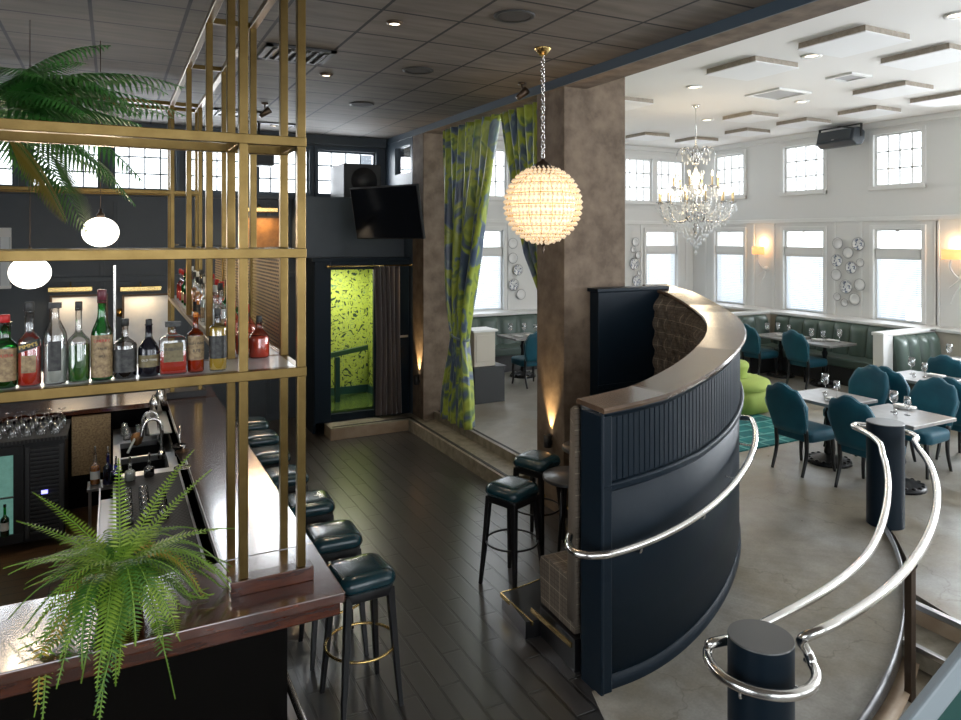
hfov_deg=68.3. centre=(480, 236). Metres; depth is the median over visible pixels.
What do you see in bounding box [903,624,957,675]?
step
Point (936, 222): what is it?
trim
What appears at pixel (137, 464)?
sink basin
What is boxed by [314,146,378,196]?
window
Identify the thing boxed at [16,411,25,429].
wine glass
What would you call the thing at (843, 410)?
dining chair
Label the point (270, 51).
ceiling vent
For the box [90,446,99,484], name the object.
liquor bottle
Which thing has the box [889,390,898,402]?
bowl
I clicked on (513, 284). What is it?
wall plate
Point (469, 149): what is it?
patterned curtain
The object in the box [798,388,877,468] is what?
dining table
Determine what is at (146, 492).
drinking glass
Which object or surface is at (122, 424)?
drinking glass
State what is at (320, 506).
bar stool
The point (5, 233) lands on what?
wall lantern
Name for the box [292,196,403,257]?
wall
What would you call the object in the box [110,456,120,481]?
liquor bottle
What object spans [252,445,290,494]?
bar stool
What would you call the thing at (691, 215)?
crystal chandelier
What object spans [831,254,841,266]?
wall plate
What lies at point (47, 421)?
wine glass
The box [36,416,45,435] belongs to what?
wine glass
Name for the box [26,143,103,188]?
window
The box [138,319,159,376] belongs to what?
liquor bottle
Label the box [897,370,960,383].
dining table
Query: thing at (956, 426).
dining chair
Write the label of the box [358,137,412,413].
wall
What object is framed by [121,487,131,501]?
drinking glass
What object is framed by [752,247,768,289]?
wall sconce
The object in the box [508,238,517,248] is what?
wall plate
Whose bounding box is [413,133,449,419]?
pillar
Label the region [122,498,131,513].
drinking glass
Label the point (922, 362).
wine glass
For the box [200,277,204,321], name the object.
liquor bottle
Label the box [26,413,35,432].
wine glass
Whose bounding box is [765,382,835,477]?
dining chair
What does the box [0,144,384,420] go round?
wall
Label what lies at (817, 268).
window blind
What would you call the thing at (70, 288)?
picture light
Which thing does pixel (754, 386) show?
armchair
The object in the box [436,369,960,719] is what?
floor
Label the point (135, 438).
bowl
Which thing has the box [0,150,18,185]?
window
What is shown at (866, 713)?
trim
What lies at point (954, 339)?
wall
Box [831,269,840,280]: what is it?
wall plate
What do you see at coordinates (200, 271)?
liquor bottle
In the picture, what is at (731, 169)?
window
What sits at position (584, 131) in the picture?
pillar
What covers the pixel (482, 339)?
stand
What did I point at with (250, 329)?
liquor bottle
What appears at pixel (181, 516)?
mat
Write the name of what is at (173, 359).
liquor bottle
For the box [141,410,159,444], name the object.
tap
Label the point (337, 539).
bar stool
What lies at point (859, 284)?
wall plate
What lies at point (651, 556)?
partition
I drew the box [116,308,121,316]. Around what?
dial
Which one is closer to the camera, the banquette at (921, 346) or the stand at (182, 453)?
the stand at (182, 453)
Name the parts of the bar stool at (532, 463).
leg, leg, seat, leg, leg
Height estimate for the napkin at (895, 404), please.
0.014 m
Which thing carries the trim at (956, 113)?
attached to the wall at (848, 195)
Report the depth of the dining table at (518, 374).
12.83 m
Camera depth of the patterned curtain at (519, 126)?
8.03 m
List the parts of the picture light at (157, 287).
lamp shade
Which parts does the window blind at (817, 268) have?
head rail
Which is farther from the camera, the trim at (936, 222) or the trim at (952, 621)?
the trim at (936, 222)
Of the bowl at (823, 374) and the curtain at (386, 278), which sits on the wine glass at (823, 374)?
the bowl at (823, 374)
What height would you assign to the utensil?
0.150 m
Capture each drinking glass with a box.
[121,423,127,436]
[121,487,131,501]
[122,492,131,507]
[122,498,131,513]
[122,503,132,519]
[122,509,133,525]
[123,426,130,440]
[138,485,147,499]
[138,490,148,504]
[139,495,149,510]
[140,501,149,516]
[140,506,151,522]
[155,487,164,501]
[157,498,167,513]
[158,504,168,519]
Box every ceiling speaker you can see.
[349,102,373,106]
[402,66,433,74]
[494,9,534,22]
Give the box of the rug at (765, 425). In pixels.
[739,414,798,451]
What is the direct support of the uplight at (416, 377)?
attached to the pillar at (431, 334)
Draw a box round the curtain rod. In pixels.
[326,264,411,267]
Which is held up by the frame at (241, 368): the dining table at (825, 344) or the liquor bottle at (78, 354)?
the liquor bottle at (78, 354)
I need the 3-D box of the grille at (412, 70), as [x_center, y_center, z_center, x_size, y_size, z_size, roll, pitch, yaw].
[-0.595,-1.584,6.754,0.240,0.001,0.240,0,0,-27]
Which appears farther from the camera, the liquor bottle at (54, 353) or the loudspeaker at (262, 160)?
the loudspeaker at (262, 160)
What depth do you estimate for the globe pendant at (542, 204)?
5.78 m
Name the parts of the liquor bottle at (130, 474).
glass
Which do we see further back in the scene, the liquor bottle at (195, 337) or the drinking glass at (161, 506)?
the drinking glass at (161, 506)
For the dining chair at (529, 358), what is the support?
on the floor at (782, 562)
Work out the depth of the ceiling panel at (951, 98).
10.31 m
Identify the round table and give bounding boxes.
[542,466,568,551]
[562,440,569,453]
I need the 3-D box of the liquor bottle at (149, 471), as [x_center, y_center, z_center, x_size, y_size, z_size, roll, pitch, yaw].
[-2.682,1.843,5.740,0.080,0.193,0.079,0,0,-27]
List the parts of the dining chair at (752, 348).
backrest, leg, seat, leg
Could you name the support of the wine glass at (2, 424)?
on the fridge
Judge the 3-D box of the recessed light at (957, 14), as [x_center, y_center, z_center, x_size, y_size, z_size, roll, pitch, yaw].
[4.369,-2.030,6.500,0.220,0.020,0.220,0,0,-27]
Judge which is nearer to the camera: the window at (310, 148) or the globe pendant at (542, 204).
the globe pendant at (542, 204)
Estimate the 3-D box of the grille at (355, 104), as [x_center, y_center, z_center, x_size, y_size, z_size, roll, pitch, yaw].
[-1.421,-1.584,8.477,0.240,0.001,0.240,0,0,-27]
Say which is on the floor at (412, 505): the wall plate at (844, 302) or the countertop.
the countertop
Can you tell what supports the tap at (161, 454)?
on the station
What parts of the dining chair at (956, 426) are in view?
leg, backrest, seat, leg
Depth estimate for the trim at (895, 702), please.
4.24 m
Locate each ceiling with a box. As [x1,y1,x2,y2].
[0,0,775,138]
[498,0,960,149]
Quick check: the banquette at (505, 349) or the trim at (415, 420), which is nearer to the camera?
the trim at (415, 420)
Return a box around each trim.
[0,114,385,148]
[0,192,295,414]
[331,420,408,440]
[332,410,520,475]
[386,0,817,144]
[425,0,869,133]
[434,411,516,462]
[473,302,960,369]
[486,110,960,224]
[488,144,939,325]
[857,526,903,719]
[872,656,919,719]
[902,601,960,663]
[916,609,960,643]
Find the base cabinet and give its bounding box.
[472,362,505,404]
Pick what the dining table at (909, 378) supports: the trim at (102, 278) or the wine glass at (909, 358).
the wine glass at (909, 358)
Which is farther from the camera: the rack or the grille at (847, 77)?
the grille at (847, 77)
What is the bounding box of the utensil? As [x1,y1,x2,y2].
[127,432,142,453]
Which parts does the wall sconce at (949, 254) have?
lamp shade, arm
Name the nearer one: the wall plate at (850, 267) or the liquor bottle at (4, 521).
the liquor bottle at (4, 521)
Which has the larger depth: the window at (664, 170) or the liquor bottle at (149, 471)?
the window at (664, 170)
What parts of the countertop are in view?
panel, panel, panel, foot rail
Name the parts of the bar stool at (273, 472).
seat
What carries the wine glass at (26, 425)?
on the fridge
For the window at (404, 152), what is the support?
in the wall at (392, 177)
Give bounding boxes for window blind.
[474,254,500,309]
[647,252,675,284]
[716,252,742,303]
[786,254,822,311]
[876,257,920,321]
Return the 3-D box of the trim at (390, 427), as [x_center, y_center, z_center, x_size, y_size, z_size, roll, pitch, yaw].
[-1.551,2.725,10.006,1.145,0.150,0.010,0,0,-27]
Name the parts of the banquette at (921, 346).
backrest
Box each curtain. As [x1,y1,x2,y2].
[374,266,401,415]
[440,114,500,429]
[500,102,536,288]
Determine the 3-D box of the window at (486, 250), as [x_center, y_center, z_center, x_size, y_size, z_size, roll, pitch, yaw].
[0.038,0.665,14.127,1.050,1.750,0.190,0,0,-27]
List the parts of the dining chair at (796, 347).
leg, backrest, leg, leg, seat, leg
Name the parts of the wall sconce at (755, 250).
lamp shade, arm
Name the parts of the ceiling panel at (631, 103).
panel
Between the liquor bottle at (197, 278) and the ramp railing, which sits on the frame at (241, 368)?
the liquor bottle at (197, 278)
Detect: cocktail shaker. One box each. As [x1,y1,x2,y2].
[149,394,157,416]
[155,389,163,413]
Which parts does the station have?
speed rail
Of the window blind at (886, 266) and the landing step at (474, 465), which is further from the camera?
the window blind at (886, 266)
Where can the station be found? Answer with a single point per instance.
(163, 458)
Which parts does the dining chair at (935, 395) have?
leg, leg, seat, backrest, leg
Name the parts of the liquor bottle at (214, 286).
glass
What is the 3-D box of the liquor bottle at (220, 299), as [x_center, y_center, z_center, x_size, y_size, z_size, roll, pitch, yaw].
[-1.956,0.491,5.361,0.076,0.313,0.076,0,0,-27]
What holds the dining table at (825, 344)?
on the floor at (782, 562)
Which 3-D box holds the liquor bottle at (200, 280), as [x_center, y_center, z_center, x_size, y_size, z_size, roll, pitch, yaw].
[-2.241,0.491,5.693,0.076,0.313,0.076,0,0,-27]
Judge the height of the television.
0.693 m
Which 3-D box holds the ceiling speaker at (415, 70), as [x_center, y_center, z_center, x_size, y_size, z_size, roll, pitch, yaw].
[-0.595,-1.584,6.754,0.300,0.012,0.300,0,0,-27]
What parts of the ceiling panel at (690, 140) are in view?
panel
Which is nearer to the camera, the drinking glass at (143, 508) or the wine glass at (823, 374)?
the drinking glass at (143, 508)
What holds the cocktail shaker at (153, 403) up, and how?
on the cutting board
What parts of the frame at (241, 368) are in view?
rail, rail, rail, rail, rail, rail, shelf, rail, rail, rail, rail, post, post, rail, post, rail, post, shelf, post, rail, post, post, shelf, post, rail, rail, rail, post, panel, post, rail, post, rail, rail, post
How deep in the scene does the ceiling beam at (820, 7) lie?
5.58 m
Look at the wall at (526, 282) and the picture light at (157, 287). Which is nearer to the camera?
the picture light at (157, 287)
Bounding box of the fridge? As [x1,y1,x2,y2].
[0,419,70,545]
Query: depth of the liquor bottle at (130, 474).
5.63 m
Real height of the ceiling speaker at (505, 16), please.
0.012 m
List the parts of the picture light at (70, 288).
lamp shade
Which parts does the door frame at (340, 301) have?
rail post, handrail, skirting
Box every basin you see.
[120,445,159,457]
[121,459,166,472]
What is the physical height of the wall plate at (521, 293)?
0.215 m
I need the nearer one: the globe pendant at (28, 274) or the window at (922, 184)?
the globe pendant at (28, 274)
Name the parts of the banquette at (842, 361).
backrest, seat, backrest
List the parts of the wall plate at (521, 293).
plate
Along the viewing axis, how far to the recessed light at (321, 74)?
6.89 m
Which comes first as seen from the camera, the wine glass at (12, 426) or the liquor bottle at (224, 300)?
the liquor bottle at (224, 300)
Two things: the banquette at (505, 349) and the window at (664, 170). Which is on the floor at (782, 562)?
the banquette at (505, 349)
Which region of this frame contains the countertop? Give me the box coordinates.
[0,386,344,719]
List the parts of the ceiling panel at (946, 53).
panel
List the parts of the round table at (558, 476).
leg, leg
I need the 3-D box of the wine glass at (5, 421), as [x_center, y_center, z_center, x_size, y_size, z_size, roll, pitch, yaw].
[-4.385,1.716,6.569,0.084,0.168,0.084,0,0,-27]
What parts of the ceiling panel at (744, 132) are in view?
panel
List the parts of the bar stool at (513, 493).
leg, leg, seat, leg, leg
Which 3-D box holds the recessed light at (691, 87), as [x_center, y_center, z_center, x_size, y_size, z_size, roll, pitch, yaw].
[2.897,-2.030,9.623,0.220,0.020,0.220,0,0,-27]
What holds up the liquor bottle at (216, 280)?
on the frame at (241, 368)
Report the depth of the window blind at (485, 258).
14.21 m
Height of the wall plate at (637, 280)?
0.255 m
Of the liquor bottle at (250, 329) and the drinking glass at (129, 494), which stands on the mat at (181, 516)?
the drinking glass at (129, 494)
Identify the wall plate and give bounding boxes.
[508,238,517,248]
[508,253,517,263]
[509,279,518,290]
[513,264,522,275]
[516,289,525,299]
[630,258,638,269]
[632,237,638,245]
[633,275,641,285]
[635,251,640,258]
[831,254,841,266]
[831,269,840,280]
[832,238,842,248]
[833,293,840,300]
[840,280,851,293]
[841,299,847,306]
[843,247,852,257]
[845,261,856,273]
[849,293,859,304]
[852,237,863,250]
[854,279,864,290]
[856,259,863,266]
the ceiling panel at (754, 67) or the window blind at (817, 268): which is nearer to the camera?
the ceiling panel at (754, 67)
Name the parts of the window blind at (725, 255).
head rail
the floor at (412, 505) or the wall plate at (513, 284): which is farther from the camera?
the wall plate at (513, 284)
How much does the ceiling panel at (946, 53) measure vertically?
0.070 m
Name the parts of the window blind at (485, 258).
head rail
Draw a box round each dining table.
[497,332,535,378]
[759,332,809,378]
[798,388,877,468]
[807,338,856,387]
[870,403,956,494]
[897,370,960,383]
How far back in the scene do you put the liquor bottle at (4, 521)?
6.17 m
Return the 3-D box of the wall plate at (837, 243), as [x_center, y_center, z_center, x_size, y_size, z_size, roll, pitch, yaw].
[6.703,0.120,13.296,0.028,0.219,0.219,0,0,-27]
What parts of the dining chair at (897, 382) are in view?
backrest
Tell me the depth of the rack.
6.16 m
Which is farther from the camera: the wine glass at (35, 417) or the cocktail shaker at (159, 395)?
the cocktail shaker at (159, 395)
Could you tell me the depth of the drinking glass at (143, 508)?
4.85 m
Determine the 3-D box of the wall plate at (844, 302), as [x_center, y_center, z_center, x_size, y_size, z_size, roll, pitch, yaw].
[6.768,1.220,13.172,0.028,0.151,0.151,0,0,-27]
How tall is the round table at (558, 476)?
0.638 m
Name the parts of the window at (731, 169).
glass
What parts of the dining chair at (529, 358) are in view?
leg, seat, leg, backrest, leg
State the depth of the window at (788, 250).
14.08 m
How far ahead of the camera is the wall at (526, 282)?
15.83 m
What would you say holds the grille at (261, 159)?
attached to the loudspeaker at (262, 160)
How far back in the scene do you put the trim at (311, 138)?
11.10 m
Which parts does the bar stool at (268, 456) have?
seat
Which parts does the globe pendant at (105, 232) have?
globe, rod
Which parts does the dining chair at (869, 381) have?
backrest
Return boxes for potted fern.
[3,450,234,719]
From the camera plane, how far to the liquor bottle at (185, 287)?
6.67 m
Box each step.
[324,413,529,482]
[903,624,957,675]
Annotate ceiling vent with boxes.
[213,108,261,117]
[248,120,295,126]
[257,43,336,65]
[745,87,811,100]
[825,72,872,82]
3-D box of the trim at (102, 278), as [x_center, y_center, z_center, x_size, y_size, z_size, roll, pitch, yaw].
[-4.874,1.040,9.892,7.450,3.320,0.090,0,0,-27]
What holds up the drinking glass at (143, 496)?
on the mat at (181, 516)
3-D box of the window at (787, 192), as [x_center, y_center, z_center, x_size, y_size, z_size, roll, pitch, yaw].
[6.395,-1.360,14.010,0.190,1.060,1.050,0,0,-27]
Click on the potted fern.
(117, 590)
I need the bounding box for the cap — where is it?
[899,641,960,719]
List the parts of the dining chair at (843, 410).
leg, backrest, leg, seat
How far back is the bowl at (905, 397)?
7.13 m
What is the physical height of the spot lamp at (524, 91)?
0.184 m
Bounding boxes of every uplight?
[414,375,419,384]
[544,434,551,447]
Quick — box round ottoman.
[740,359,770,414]
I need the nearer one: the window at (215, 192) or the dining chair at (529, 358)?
the window at (215, 192)
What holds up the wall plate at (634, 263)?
attached to the wall at (526, 282)
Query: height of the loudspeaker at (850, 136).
0.412 m
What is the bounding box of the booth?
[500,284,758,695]
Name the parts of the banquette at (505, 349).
backrest, seat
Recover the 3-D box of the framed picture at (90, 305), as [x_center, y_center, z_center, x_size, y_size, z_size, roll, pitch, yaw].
[-5.437,1.375,9.608,0.690,1.190,0.035,0,0,-27]
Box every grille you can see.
[257,155,272,163]
[352,103,370,105]
[405,68,429,73]
[498,11,530,21]
[754,90,803,98]
[817,128,851,142]
[835,75,861,80]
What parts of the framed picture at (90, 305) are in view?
frame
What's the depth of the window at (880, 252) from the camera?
12.35 m
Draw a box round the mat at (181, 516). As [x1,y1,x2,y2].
[116,470,203,573]
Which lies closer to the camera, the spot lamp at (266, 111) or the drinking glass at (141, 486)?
the drinking glass at (141, 486)
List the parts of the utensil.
handle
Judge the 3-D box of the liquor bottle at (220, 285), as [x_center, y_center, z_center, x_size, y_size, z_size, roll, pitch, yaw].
[-1.718,0.476,4.684,0.076,0.343,0.076,0,0,-27]
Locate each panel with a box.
[72,413,110,475]
[625,96,653,110]
[625,132,669,140]
[675,136,718,144]
[705,56,798,80]
[722,111,778,122]
[724,127,769,136]
[776,117,831,128]
[797,24,910,57]
[837,105,901,118]
[852,80,934,99]
[879,43,960,70]
[909,90,960,107]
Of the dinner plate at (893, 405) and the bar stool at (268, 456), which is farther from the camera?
the dinner plate at (893, 405)
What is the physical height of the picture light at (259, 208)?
0.129 m
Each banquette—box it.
[471,314,536,371]
[737,314,895,385]
[893,332,940,391]
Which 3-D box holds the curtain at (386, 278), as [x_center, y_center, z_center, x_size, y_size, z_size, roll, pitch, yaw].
[-1.357,1.520,10.430,0.430,2.181,0.069,0,0,-27]
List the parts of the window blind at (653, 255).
head rail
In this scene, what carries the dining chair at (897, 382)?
on the floor at (782, 562)
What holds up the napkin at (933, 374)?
on the dinner plate
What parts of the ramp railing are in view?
post, handrail, post, thin post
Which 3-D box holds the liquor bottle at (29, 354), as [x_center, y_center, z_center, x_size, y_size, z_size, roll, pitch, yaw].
[-1.974,0.467,3.102,0.092,0.363,0.095,0,0,-27]
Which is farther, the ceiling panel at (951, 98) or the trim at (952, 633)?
the ceiling panel at (951, 98)
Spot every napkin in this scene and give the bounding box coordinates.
[893,403,916,408]
[926,373,945,376]
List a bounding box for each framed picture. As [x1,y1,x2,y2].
[50,294,107,367]
[122,293,167,364]
[248,216,278,246]
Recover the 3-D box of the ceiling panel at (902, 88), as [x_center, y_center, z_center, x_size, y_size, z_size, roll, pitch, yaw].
[5.637,-2.005,9.703,0.640,0.070,0.760,0,0,-27]
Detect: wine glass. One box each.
[0,416,7,434]
[2,412,11,430]
[7,419,17,438]
[11,415,21,433]
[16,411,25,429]
[21,417,31,436]
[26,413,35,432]
[30,410,39,427]
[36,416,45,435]
[40,412,49,431]
[44,408,53,426]
[50,415,59,433]
[54,411,63,429]
[57,407,66,424]
[821,373,828,393]
[833,380,840,397]
[889,390,898,412]
[903,396,911,415]
[908,357,915,374]
[921,362,927,377]
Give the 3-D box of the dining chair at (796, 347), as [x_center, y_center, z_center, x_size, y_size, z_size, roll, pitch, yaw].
[5.486,2.044,12.024,0.632,0.982,0.504,0,0,-27]
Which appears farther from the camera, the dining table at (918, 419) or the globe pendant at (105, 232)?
the dining table at (918, 419)
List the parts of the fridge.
door glass, door frame, vent panel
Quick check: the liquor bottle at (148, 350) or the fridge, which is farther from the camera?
the fridge
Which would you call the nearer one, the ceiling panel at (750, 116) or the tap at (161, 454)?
the tap at (161, 454)
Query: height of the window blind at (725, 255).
1.094 m
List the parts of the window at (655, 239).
glass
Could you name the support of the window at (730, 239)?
in the wall at (848, 195)
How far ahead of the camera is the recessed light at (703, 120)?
12.33 m
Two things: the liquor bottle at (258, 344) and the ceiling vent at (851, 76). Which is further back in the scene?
the ceiling vent at (851, 76)
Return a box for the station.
[96,410,205,565]
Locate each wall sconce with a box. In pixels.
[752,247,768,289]
[941,249,960,304]
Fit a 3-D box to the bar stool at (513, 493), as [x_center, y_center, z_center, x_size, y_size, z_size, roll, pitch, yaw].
[0.256,2.389,5.742,0.441,0.823,0.441,0,0,43]
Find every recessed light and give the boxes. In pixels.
[320,73,332,76]
[386,19,402,25]
[686,85,701,89]
[701,119,713,121]
[794,100,809,103]
[801,53,821,59]
[943,11,960,19]
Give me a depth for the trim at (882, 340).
12.19 m
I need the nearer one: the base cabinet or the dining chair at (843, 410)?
the dining chair at (843, 410)
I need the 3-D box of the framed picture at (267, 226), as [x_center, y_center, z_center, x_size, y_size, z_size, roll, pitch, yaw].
[-3.257,-0.060,10.738,0.640,0.520,0.035,0,0,-27]
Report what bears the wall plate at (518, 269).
attached to the wall at (526, 282)
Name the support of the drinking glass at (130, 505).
on the mat at (181, 516)
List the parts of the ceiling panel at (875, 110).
panel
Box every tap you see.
[140,417,164,458]
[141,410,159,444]
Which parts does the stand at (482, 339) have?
panel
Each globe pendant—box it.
[8,247,51,288]
[81,41,118,246]
[503,46,582,252]
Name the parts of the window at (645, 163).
glass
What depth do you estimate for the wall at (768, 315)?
14.11 m
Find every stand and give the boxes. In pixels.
[174,445,190,469]
[470,327,497,366]
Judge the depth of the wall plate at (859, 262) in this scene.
12.90 m
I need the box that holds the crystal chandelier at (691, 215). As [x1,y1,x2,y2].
[655,104,737,254]
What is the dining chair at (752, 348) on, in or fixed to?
on the floor at (782, 562)
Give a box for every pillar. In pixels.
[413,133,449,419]
[537,77,624,513]
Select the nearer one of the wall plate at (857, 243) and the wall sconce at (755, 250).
the wall plate at (857, 243)
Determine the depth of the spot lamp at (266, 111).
8.39 m
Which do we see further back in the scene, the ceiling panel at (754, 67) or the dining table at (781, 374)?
the dining table at (781, 374)
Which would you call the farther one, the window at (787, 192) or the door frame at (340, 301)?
the window at (787, 192)
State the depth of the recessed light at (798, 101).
10.64 m
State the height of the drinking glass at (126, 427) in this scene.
0.125 m
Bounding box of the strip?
[113,265,115,343]
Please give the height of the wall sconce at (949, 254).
0.901 m
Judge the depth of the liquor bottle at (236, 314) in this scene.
4.36 m
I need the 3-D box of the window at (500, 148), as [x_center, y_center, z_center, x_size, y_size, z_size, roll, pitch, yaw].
[0.131,-1.280,14.176,1.020,1.100,0.190,0,0,-27]
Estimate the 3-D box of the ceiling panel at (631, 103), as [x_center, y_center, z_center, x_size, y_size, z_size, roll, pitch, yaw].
[2.108,-2.005,10.622,0.720,0.070,0.640,0,0,-27]
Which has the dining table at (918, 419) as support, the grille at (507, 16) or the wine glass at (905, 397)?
the wine glass at (905, 397)
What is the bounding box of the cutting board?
[146,411,171,434]
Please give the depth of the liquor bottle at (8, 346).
3.04 m
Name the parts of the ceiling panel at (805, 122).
panel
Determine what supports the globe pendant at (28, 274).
hanging from the ceiling at (476, 59)
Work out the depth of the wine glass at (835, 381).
7.91 m
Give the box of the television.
[350,183,425,238]
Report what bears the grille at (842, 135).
attached to the loudspeaker at (850, 136)
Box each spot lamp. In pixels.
[259,102,271,117]
[516,82,529,99]
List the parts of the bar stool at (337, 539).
leg, leg, seat, leg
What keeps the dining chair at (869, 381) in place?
on the floor at (782, 562)
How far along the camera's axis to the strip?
9.78 m
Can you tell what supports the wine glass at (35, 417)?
on the fridge
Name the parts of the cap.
panel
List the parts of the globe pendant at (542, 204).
chain, wire frame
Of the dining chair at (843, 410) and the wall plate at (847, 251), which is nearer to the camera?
the dining chair at (843, 410)
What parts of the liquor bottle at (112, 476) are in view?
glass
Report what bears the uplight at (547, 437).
attached to the pillar at (584, 131)
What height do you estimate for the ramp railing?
1.190 m
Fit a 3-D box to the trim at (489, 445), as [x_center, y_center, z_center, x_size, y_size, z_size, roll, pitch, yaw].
[-0.047,2.587,9.099,0.012,0.115,2.700,0,0,-27]
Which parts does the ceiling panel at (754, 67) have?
panel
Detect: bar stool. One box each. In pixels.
[235,416,268,430]
[248,429,278,448]
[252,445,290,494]
[265,465,310,527]
[288,490,336,566]
[298,519,368,670]
[319,553,403,719]
[478,475,542,587]
[513,450,565,554]
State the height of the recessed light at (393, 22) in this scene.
0.020 m
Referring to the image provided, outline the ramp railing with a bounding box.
[703,417,941,719]
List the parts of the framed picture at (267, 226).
frame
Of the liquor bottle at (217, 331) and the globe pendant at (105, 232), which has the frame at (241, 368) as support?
the liquor bottle at (217, 331)
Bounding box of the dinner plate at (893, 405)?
[893,405,916,409]
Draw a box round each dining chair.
[511,331,536,388]
[741,324,778,374]
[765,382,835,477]
[781,329,827,389]
[823,364,889,456]
[827,395,905,487]
[879,366,931,447]
[905,377,959,479]
[926,354,960,377]
[935,377,960,459]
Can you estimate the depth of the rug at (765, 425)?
9.04 m
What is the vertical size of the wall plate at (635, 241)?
0.201 m
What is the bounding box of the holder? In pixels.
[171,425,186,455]
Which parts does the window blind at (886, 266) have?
head rail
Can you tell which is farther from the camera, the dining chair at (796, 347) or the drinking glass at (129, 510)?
the dining chair at (796, 347)
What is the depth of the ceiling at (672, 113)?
9.30 m
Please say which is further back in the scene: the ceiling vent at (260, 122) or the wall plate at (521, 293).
the wall plate at (521, 293)
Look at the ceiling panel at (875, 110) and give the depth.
11.24 m
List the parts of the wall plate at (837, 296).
plate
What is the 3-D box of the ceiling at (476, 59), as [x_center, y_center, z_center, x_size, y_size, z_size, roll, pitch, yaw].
[-1.784,-1.640,3.958,7.475,0.100,13.670,0,0,-27]
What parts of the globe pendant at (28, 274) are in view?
globe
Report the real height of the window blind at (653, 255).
1.094 m
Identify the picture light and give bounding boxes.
[47,282,92,292]
[120,281,160,291]
[248,204,277,211]
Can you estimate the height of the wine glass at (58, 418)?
0.168 m
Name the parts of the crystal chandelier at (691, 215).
stem, chain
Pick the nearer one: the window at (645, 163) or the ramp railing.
the ramp railing
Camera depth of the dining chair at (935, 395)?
7.69 m
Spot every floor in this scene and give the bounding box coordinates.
[0,415,932,719]
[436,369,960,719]
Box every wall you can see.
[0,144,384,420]
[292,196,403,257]
[355,140,692,310]
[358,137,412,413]
[693,116,960,327]
[725,308,960,356]
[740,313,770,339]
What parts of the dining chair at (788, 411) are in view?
leg, backrest, leg, leg, seat, leg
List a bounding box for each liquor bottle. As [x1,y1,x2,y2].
[0,314,16,388]
[0,504,8,536]
[17,302,41,386]
[43,302,66,384]
[67,301,89,382]
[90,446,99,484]
[91,289,112,380]
[103,446,112,484]
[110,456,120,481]
[113,318,136,378]
[124,456,135,481]
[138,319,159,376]
[144,453,154,477]
[159,321,186,374]
[177,269,182,298]
[179,270,183,300]
[181,268,185,302]
[184,287,185,305]
[187,312,204,372]
[192,272,198,311]
[193,277,201,312]
[196,279,204,317]
[197,270,204,291]
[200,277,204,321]
[209,308,226,370]
[213,285,220,323]
[214,279,221,306]
[214,283,225,324]
[217,281,223,308]
[222,279,225,308]
[224,301,237,342]
[236,313,253,354]
[237,304,255,331]
[249,315,268,358]
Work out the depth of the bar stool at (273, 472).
5.92 m
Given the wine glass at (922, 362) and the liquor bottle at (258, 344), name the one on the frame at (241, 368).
the liquor bottle at (258, 344)
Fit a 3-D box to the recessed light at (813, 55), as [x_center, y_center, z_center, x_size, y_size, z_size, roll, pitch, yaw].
[3.721,-2.030,7.966,0.220,0.020,0.220,0,0,-27]
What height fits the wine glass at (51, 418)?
0.168 m
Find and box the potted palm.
[0,45,185,234]
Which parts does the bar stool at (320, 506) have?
seat, leg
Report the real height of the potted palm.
4.073 m
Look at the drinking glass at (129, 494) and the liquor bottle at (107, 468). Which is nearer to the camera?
the drinking glass at (129, 494)
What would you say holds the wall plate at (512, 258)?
attached to the wall at (526, 282)
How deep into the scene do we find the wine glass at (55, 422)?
6.50 m
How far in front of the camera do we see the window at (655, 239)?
16.31 m
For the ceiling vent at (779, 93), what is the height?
0.025 m
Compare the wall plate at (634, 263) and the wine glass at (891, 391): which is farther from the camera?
the wall plate at (634, 263)
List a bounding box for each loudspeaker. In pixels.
[248,123,273,166]
[330,163,380,197]
[816,123,864,149]
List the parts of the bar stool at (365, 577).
leg, leg, seat, leg, leg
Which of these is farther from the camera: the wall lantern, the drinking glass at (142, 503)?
the wall lantern
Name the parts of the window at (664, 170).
glass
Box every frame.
[0,0,313,597]
[294,257,409,433]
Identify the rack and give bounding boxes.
[87,480,112,542]
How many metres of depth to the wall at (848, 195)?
13.18 m
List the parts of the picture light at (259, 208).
lamp shade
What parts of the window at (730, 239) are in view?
glass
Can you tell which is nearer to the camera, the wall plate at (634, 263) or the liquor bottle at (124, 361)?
the liquor bottle at (124, 361)
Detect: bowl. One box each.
[130,432,142,445]
[821,373,828,384]
[833,380,840,390]
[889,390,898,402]
[903,396,911,406]
[908,357,915,366]
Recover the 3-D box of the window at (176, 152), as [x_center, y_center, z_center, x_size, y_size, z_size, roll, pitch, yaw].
[-4.748,-1.015,10.036,0.905,0.810,0.190,0,0,-27]
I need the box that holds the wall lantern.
[0,228,10,288]
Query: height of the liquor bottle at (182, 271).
0.313 m
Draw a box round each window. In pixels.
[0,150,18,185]
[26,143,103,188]
[109,147,179,190]
[185,151,248,194]
[257,146,312,196]
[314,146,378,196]
[398,145,409,173]
[474,226,506,311]
[489,146,509,200]
[625,154,656,204]
[644,228,679,287]
[655,156,686,205]
[710,149,745,199]
[712,227,745,304]
[779,139,826,195]
[780,226,826,313]
[868,124,925,190]
[869,224,925,324]

